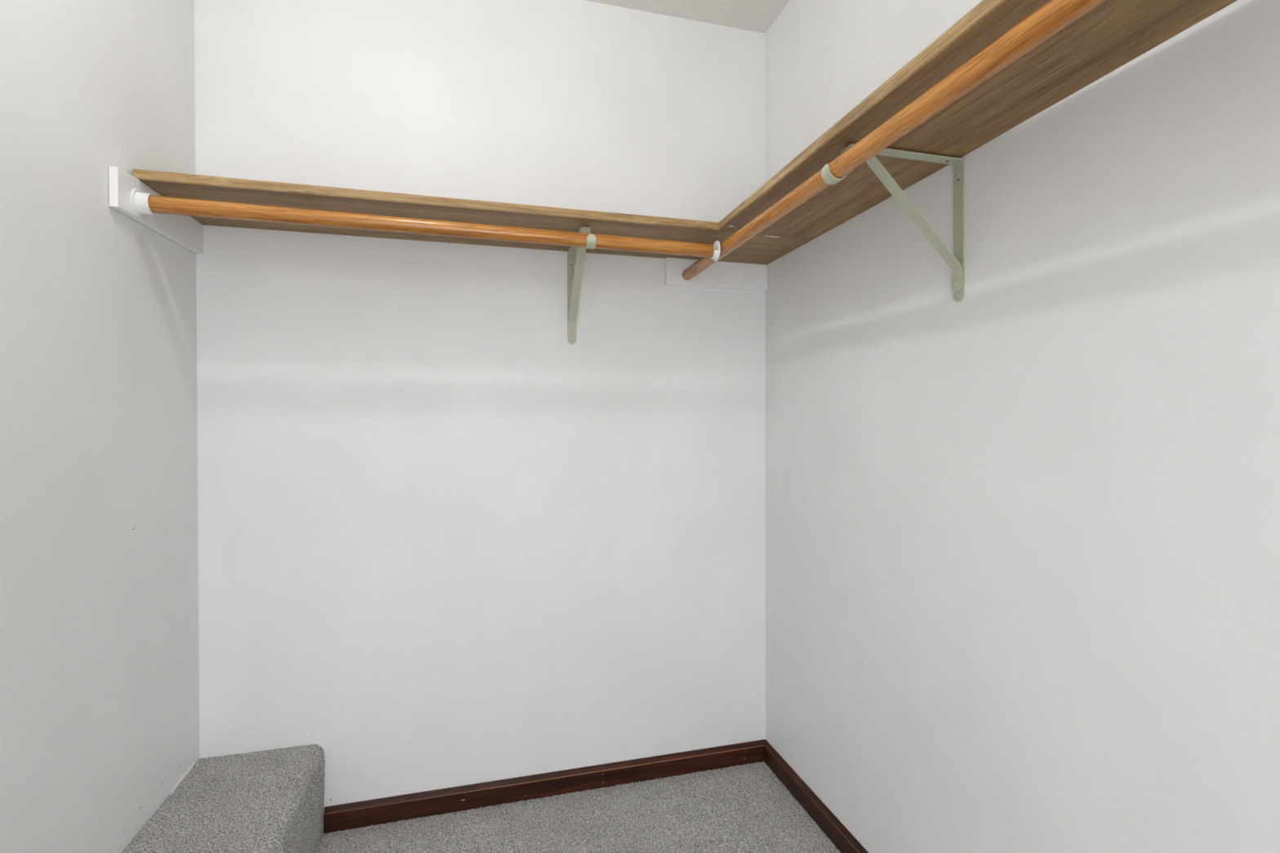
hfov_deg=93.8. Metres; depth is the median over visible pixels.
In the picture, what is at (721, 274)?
cleat
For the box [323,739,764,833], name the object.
baseboard
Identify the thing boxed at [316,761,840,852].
floor
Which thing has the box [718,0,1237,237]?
closet shelf
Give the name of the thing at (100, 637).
wall
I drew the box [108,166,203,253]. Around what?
cleat
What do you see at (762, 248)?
closet shelf
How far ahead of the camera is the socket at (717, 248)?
1.62 m
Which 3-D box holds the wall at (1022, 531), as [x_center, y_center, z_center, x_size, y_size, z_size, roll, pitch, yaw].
[0.914,-0.039,0.390,0.100,2.540,3.400,0,0,-15]
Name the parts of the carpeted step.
caulk strip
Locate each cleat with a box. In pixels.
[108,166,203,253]
[665,257,767,291]
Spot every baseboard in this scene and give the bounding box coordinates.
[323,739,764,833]
[764,739,868,852]
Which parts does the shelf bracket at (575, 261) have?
wall leg, arm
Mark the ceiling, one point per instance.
(757, 15)
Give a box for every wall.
[0,0,199,852]
[194,0,765,812]
[764,0,1279,852]
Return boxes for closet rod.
[147,195,713,257]
[682,0,1104,279]
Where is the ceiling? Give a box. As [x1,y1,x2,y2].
[586,0,789,33]
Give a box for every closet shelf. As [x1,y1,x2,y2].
[133,168,815,264]
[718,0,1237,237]
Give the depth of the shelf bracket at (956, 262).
1.19 m
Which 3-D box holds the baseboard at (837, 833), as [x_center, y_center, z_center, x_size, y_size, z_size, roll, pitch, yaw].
[0.849,1.101,0.430,0.012,0.068,3.298,0,0,-15]
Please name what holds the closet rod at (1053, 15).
attached to the shelf bracket at (956, 262)
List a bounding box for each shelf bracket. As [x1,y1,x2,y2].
[567,226,595,344]
[821,143,964,302]
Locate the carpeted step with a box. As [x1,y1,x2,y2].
[123,744,324,852]
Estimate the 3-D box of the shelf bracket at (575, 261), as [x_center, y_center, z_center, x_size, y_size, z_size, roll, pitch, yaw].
[-0.166,-0.394,1.683,0.026,0.284,0.336,0,0,-15]
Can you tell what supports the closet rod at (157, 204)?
attached to the shelf bracket at (575, 261)
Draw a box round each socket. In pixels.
[130,188,155,217]
[709,240,720,261]
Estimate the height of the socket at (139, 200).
0.059 m
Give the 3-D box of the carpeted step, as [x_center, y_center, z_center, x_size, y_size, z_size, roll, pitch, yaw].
[-0.875,1.006,1.079,0.303,0.255,1.150,0,0,-15]
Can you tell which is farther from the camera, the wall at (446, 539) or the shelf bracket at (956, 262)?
the wall at (446, 539)

